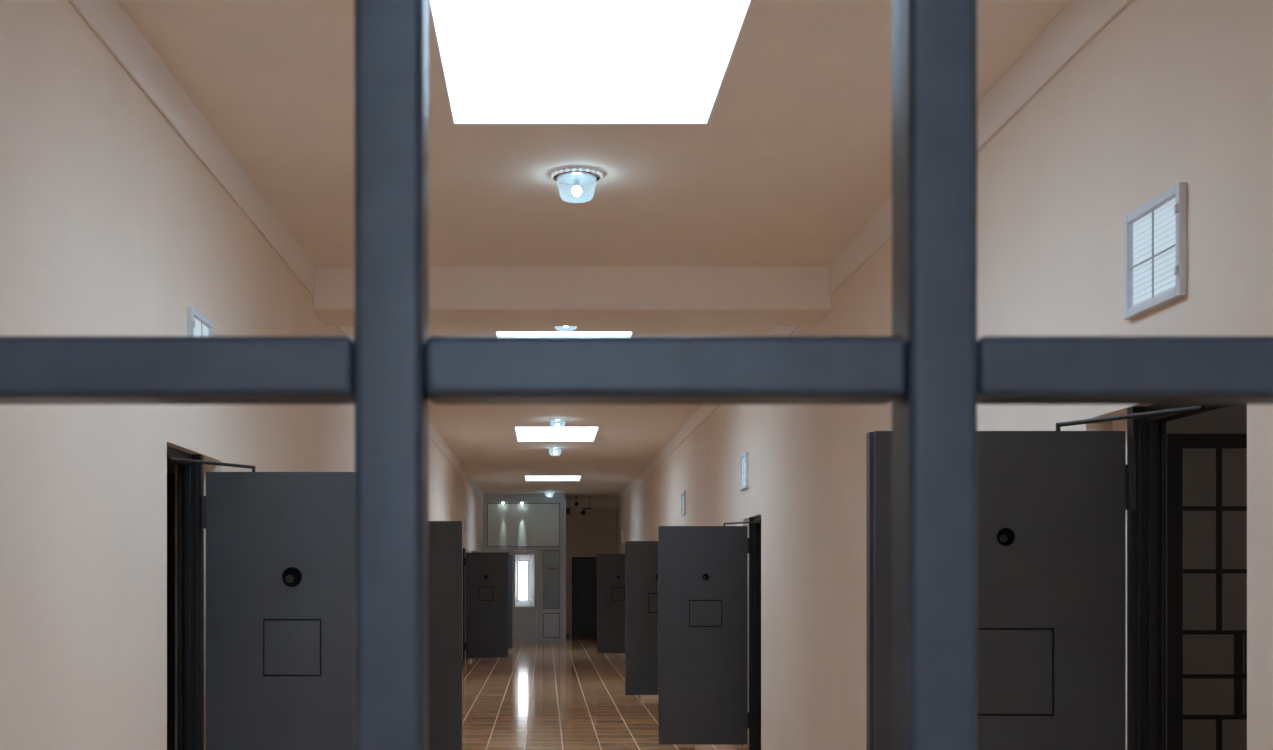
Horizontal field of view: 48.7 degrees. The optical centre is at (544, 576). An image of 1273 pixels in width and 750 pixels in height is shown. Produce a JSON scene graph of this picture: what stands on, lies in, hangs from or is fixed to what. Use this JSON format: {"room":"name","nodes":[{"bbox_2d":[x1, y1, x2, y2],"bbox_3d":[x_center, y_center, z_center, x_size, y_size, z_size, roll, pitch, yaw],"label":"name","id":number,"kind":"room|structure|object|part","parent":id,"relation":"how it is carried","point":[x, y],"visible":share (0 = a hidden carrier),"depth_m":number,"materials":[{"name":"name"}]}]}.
{"room":"prison interior","nodes":[
{"label":"prison interior","id":0,"kind":"room"},
{"bbox_2d":[167,462,174,472],"bbox_3d":[-2.160,0.050,5.535,1.100,3.000,2.510,0,0,0],"label":"wall","id":1,"kind":"structure","parent":0,"point":[170,467],"depth_m":6.69,"materials":[{"name":"paint"}]},
{"bbox_2d":[0,0,482,749],"bbox_3d":[-1.545,-0.215,14.050,0.130,3.530,44.100,0,0,0],"label":"wall","id":2,"kind":"structure","parent":0,"point":[111,224],"depth_m":4.68,"materials":[{"name":"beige paint"}]},
{"bbox_2d":[167,473,174,749],"bbox_3d":[-1.962,0.522,6.147,0.720,1.955,0.035,0,0,0],"label":"gate","id":3,"kind":"object","parent":2,"relation":"attached to","point":[170,476],"visible":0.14,"depth_m":6.13,"materials":[{"name":"black metal"}]},
{"bbox_2d":[187,306,213,335],"bbox_3d":[-1.465,-0.960,5.980,0.030,0.320,0.385,0,0,0],"label":"window","id":4,"kind":"structure","parent":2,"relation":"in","point":[198,324],"depth_m":5.93,"materials":[{"name":"white metal"}]},
{"bbox_3d":[-1.478,-0.960,5.980,0.002,0.264,0.329,0,0,0],"label":"backlit pane","id":5,"kind":"part","parent":4,"relation":"part of","materials":[{"name":"white glass"}]},
{"bbox_2d":[167,446,353,749],"bbox_3d":[-1.131,0.510,5.808,0.905,2.080,0.653,0,0,0],"label":"door","id":6,"kind":"structure","parent":2,"relation":"in","point":[280,545],"depth_m":6.06,"materials":[{"name":"black paint"}]},
{"bbox_3d":[-1.534,0.510,5.785,0.099,2.080,0.608,0,0,0],"label":"frame","id":7,"kind":"part","parent":6,"relation":"part of","materials":[{"name":"black paint"}]},
{"bbox_2d":[68,0,482,501],"bbox_3d":[-1.472,-1.883,13.950,0.016,0.195,43.900,0,0,0],"label":"trim","id":8,"kind":"structure","parent":2,"relation":"attached to","point":[108,19],"depth_m":5.85,"materials":[{"name":"white paint"}]},
{"bbox_2d":[428,521,461,749],"bbox_3d":[-1.131,0.510,11.057,0.905,2.080,0.793,0,0,0],"label":"door","id":9,"kind":"structure","parent":2,"relation":"in","point":[444,537],"depth_m":11.38,"materials":[{"name":"black paint"}]},
{"bbox_2d":[464,516,466,533],"bbox_3d":[-1.465,-0.960,25.900,0.030,0.320,0.385,0,0,0],"label":"air vent","id":10,"kind":"object","parent":2,"relation":"in","point":[465,517],"visible":1,"depth_m":25.71,"materials":[{"name":"white metal"}]},
{"bbox_2d":[463,548,507,660],"bbox_3d":[-1.131,0.510,25.578,0.905,2.080,0.793,0,0,0],"label":"door","id":11,"kind":"structure","parent":2,"relation":"in","point":[486,572],"depth_m":25.90,"materials":[{"name":"black paint"}]},
{"bbox_3d":[-1.534,0.510,25.555,0.099,2.080,0.748,0,0,0],"label":"frame","id":12,"kind":"part","parent":11,"relation":"part of","materials":[{"name":"black paint"}]},
{"bbox_2d":[508,555,512,648],"bbox_3d":[-1.131,0.510,28.878,0.905,2.080,0.793,0,0,0],"label":"door","id":13,"kind":"structure","parent":2,"relation":"in","point":[510,557],"depth_m":29.20,"materials":[{"name":"black paint"}]},
{"bbox_2d":[513,509,615,636],"bbox_3d":[0.170,-0.215,36.025,3.560,3.530,0.250,0,0,0],"label":"wall","id":14,"kind":"structure","parent":0,"point":[593,534],"depth_m":35.90,"materials":[{"name":"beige paint"}]},
{"bbox_2d":[515,555,533,605],"bbox_3d":[-0.535,0.090,36.010,0.530,1.320,0.220,0,0,0],"label":"window","id":15,"kind":"structure","parent":14,"relation":"in","point":[522,565],"depth_m":36.05,"materials":[{"name":"white"}]},
{"bbox_3d":[-0.565,0.095,36.084,0.270,1.030,0.028,0,0,0],"label":"frame","id":16,"kind":"part","parent":15,"relation":"part of","materials":[{"name":"white metal"}]},
{"bbox_3d":[-0.565,0.095,36.110,0.270,1.030,0.020,0,0,0],"label":"glass pane","id":17,"kind":"part","parent":15,"relation":"part of","materials":[{"name":"white"}]},
{"bbox_2d":[572,557,596,636],"bbox_3d":[1.105,0.520,35.936,0.830,2.060,0.169,0,0,0],"label":"door","id":18,"kind":"structure","parent":14,"relation":"in","point":[584,569],"depth_m":35.91,"materials":[{"name":"black paint"}]},
{"bbox_2d":[581,508,591,515],"bbox_3d":[1.031,-1.744,34.593,0.261,0.472,0.234,0,0,13],"label":"camera","id":19,"kind":"object","parent":14,"relation":"attached to","point":[583,512],"visible":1,"depth_m":34.58,"materials":[{"name":"black plastic"}]},
{"bbox_2d":[566,499,616,508],"bbox_3d":[1.140,-1.865,35.650,1.360,0.230,0.500,0,0,0],"label":"trim","id":20,"kind":"structure","parent":14,"relation":"attached to","point":[570,503],"depth_m":35.40,"materials":[{"name":"paint"}]},
{"bbox_2d":[118,0,1070,498],"bbox_3d":[0.170,-2.080,13.950,3.560,0.200,44.300,0,0,0],"label":"ceiling","id":21,"kind":"structure","parent":0,"point":[791,160],"depth_m":6.67,"materials":[{"name":"paint"}]},
{"bbox_2d":[525,476,580,480],"bbox_3d":[0.155,-2.366,28.135,1.170,0.768,1.530,0,0,0],"label":"window","id":22,"kind":"structure","parent":21,"relation":"attached to","point":[527,478],"depth_m":28.87,"materials":[{"name":"white"}]},
{"bbox_2d":[547,447,562,453],"bbox_3d":[0.156,-1.914,21.350,0.258,0.132,0.256,0,0,0],"label":"ceiling lamp","id":23,"kind":"object","parent":21,"relation":"attached to","point":[554,448],"visible":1,"depth_m":21.29,"materials":[{"name":"white"}]},
{"bbox_2d":[515,427,598,440],"bbox_3d":[0.155,-2.366,19.470,1.170,0.768,2.060,0,0,0],"label":"window","id":24,"kind":"structure","parent":21,"relation":"attached to","point":[522,433],"depth_m":20.47,"materials":[{"name":"white"}]},
{"bbox_2d":[547,418,566,427],"bbox_3d":[0.156,-1.914,17.550,0.258,0.132,0.256,0,0,0],"label":"ceiling lamp","id":25,"kind":"object","parent":21,"relation":"attached to","point":[556,420],"visible":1,"depth_m":17.48,"materials":[{"name":"white metal"}]},
{"bbox_2d":[496,332,632,335],"bbox_3d":[0.155,-2.366,12.300,1.170,0.768,2.060,0,0,0],"label":"window","id":26,"kind":"structure","parent":21,"relation":"attached to","point":[497,333],"depth_m":13.30,"materials":[{"name":"white"}]},
{"bbox_2d":[312,266,830,325],"bbox_3d":[0.170,-1.840,9.200,3.300,0.280,0.600,0,0,0],"label":"beam","id":27,"kind":"structure","parent":21,"relation":"attached to","point":[457,295],"depth_m":8.90,"materials":[{"name":"paint"}]},
{"bbox_2d":[551,168,602,195],"bbox_3d":[0.156,-1.914,6.880,0.258,0.132,0.256,0,0,0],"label":"ceiling lamp","id":28,"kind":"object","parent":21,"relation":"attached to","point":[576,177],"visible":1,"depth_m":6.85,"materials":[{"name":"glass"}]},
{"bbox_3d":[0.156,-1.896,6.880,0.048,0.048,0.048,0,0,0],"label":"bulb","id":29,"kind":"part","parent":28,"relation":"part of","materials":[{"name":"white glass"}]},
{"bbox_2d":[574,179,579,186],"bbox_3d":[0.156,-1.937,6.880,0.028,0.034,0.028,0,0,0],"label":"bulb socket","id":30,"kind":"object","parent":28,"relation":"attached to","point":[576,181],"depth_m":6.87,"materials":[{"name":"silver metal"}]},
{"bbox_2d":[429,0,751,123],"bbox_3d":[0.155,-2.366,5.085,1.170,0.768,2.130,0,0,0],"label":"window","id":31,"kind":"structure","parent":21,"relation":"attached to","point":[503,61],"depth_m":6.12,"materials":[{"name":"white"}]},
{"bbox_2d":[462,637,748,749],"bbox_3d":[0.270,1.625,14.050,8.700,0.150,44.500,0,0,0],"label":"floor","id":32,"kind":"structure","parent":0,"point":[568,695],"depth_m":17.15,"materials":[{"name":"brown wood"}]},
{"bbox_2d":[483,494,565,641],"bbox_3d":[-0.492,-0.215,33.330,1.975,3.530,0.100,0,0,0],"label":"wall","id":33,"kind":"structure","parent":32,"relation":"on","point":[538,523],"depth_m":33.32,"materials":[{"name":"grey paint"}]},
{"bbox_3d":[-0.511,-1.237,33.330,1.736,1.047,0.010,0,0,0],"label":"pane","id":34,"kind":"part","parent":33,"relation":"part of","materials":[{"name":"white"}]},
{"bbox_3d":[-0.502,-1.935,33.330,1.955,0.090,0.040,0,0,0],"label":"head panel","id":35,"kind":"part","parent":33,"relation":"part of","materials":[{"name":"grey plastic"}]},
{"bbox_2d":[513,551,536,640],"bbox_3d":[-0.482,0.462,33.293,0.559,2.136,0.114,0,0,0],"label":"door","id":36,"kind":"structure","parent":33,"relation":"in","point":[524,618],"depth_m":33.30,"materials":[{"name":"grey metal"}]},
{"bbox_3d":[-0.482,1.134,33.322,0.459,0.651,0.025,0,0,0],"label":"panel","id":37,"kind":"part","parent":36,"relation":"part of","materials":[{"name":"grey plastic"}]},
{"bbox_3d":[0.155,0.059,33.330,0.404,1.403,0.010,0,0,0],"label":"pane","id":38,"kind":"part","parent":33,"relation":"part of","materials":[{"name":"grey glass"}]},
{"bbox_3d":[0.155,1.203,33.333,0.404,0.694,0.025,0,0,0],"label":"panel","id":39,"kind":"part","parent":33,"relation":"part of","materials":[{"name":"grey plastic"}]},
{"bbox_3d":[0.485,-0.170,33.330,0.022,3.440,0.100,0,0,0],"label":"corner post","id":40,"kind":"part","parent":33,"relation":"part of","materials":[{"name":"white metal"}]},
{"bbox_2d":[0,0,1272,749],"bbox_3d":[0.170,-0.215,1.046,3.300,3.530,0.062,0,0,0],"label":"bars","id":41,"kind":"object","parent":32,"relation":"in","point":[934,369],"visible":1,"depth_m":1.02,"materials":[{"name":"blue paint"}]},
{"bbox_2d":[616,0,1272,749],"bbox_3d":[1.885,-0.215,14.050,0.130,3.530,44.100,0,0,0],"label":"wall","id":42,"kind":"structure","parent":0,"point":[1168,93],"depth_m":5.04,"materials":[{"name":"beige paint"}]},
{"bbox_2d":[597,554,624,652],"bbox_3d":[1.470,0.510,27.128,0.905,2.080,0.793,0,0,0],"label":"door","id":43,"kind":"structure","parent":42,"relation":"in","point":[610,567],"depth_m":27.45,"materials":[{"name":"black paint"}]},
{"bbox_2d":[633,522,634,537],"bbox_3d":[1.805,-0.960,28.500,0.030,0.320,0.385,0,0,0],"label":"air vent","id":44,"kind":"object","parent":42,"relation":"in","point":[633,522],"visible":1,"depth_m":28.32,"materials":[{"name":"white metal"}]},
{"bbox_2d":[625,541,657,694],"bbox_3d":[1.470,0.510,17.398,0.905,2.080,0.793,0,0,0],"label":"door","id":45,"kind":"structure","parent":42,"relation":"in","point":[641,557],"depth_m":17.72,"materials":[{"name":"black paint"}]},
{"bbox_2d":[681,490,685,515],"bbox_3d":[1.805,-0.960,18.300,0.030,0.320,0.385,0,0,0],"label":"air vent","id":46,"kind":"object","parent":42,"relation":"in","point":[683,493],"visible":1,"depth_m":18.27,"materials":[{"name":"white metal"}]},
{"bbox_2d":[658,516,760,749],"bbox_3d":[1.470,0.510,12.178,0.905,2.080,0.793,0,0,0],"label":"door","id":47,"kind":"structure","parent":42,"relation":"in","point":[702,570],"depth_m":12.50,"materials":[{"name":"black paint"}]},
{"bbox_3d":[1.873,0.510,12.155,0.099,2.080,0.748,0,0,0],"label":"frame","id":48,"kind":"part","parent":47,"relation":"part of","materials":[{"name":"black paint"}]},
{"bbox_2d":[740,452,747,489],"bbox_3d":[1.805,-0.960,12.720,0.030,0.320,0.385,0,0,0],"label":"air vent","id":49,"kind":"object","parent":42,"relation":"in","point":[744,457],"visible":1,"depth_m":12.75,"materials":[{"name":"white metal"}]},
{"bbox_3d":[1.818,-0.960,12.720,0.002,0.264,0.329,0,0,0],"label":"backlit pane","id":50,"kind":"part","parent":49,"relation":"part of","materials":[{"name":"white glass"}]},
{"bbox_2d":[616,0,1131,505],"bbox_3d":[1.812,-1.883,13.950,0.016,0.195,43.900,0,0,0],"label":"trim","id":51,"kind":"structure","parent":42,"relation":"attached to","point":[1079,22],"depth_m":5.45,"materials":[{"name":"white paint"}]},
{"bbox_2d":[866,404,1234,749],"bbox_3d":[1.470,0.510,4.032,0.905,2.080,0.803,0,0,0],"label":"door","id":52,"kind":"structure","parent":42,"relation":"in","point":[1052,506],"depth_m":4.36,"materials":[{"name":"black paint"}]},
{"bbox_3d":[1.873,0.510,4.010,0.099,2.080,0.758,0,0,0],"label":"frame","id":53,"kind":"part","parent":52,"relation":"part of","materials":[{"name":"black paint"}]},
{"bbox_2d":[1124,182,1186,318],"bbox_3d":[1.805,-0.960,4.160,0.030,0.320,0.385,0,0,0],"label":"window","id":54,"kind":"structure","parent":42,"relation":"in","point":[1155,233],"depth_m":4.15,"materials":[{"name":"white metal"}]},
{"bbox_3d":[1.818,-0.960,4.160,0.002,0.264,0.329,0,0,0],"label":"backlit pane","id":55,"kind":"part","parent":54,"relation":"part of","materials":[{"name":"white glass"}]},
{"bbox_2d":[1167,434,1246,749],"bbox_3d":[2.306,0.522,4.457,0.720,1.955,0.035,0,0,0],"label":"gate","id":56,"kind":"object","parent":42,"relation":"attached to","point":[1176,443],"visible":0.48,"depth_m":4.44,"materials":[{"name":"black metal"}]},
{"bbox_3d":[2.219,0.311,4.458,0.042,0.270,0.020,0,0,0],"label":"slot frame","id":57,"kind":"part","parent":56,"relation":"part of","materials":[{"name":"black paint"}]},
{"bbox_2d":[1167,404,1246,749],"bbox_3d":[3.100,0.050,4.110,2.300,3.000,3.360,0,0,0],"label":"wall","id":58,"kind":"structure","parent":0,"point":[1202,654],"depth_m":5.69,"materials":[{"name":"paint"}]},
{"bbox_3d":[0.430,-0.215,34.640,0.060,3.530,2.520,0,0,0],"label":"wall","id":59,"kind":"structure","parent":0,"visible":0},
{"bbox_2d":[566,508,570,513],"bbox_3d":[0.540,-1.603,34.035,0.160,0.200,0.210,0,0,0],"label":"junction box","id":60,"kind":"object","parent":59,"relation":"attached to","point":[568,510],"visible":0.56,"depth_m":33.95,"materials":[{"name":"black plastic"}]}
]}

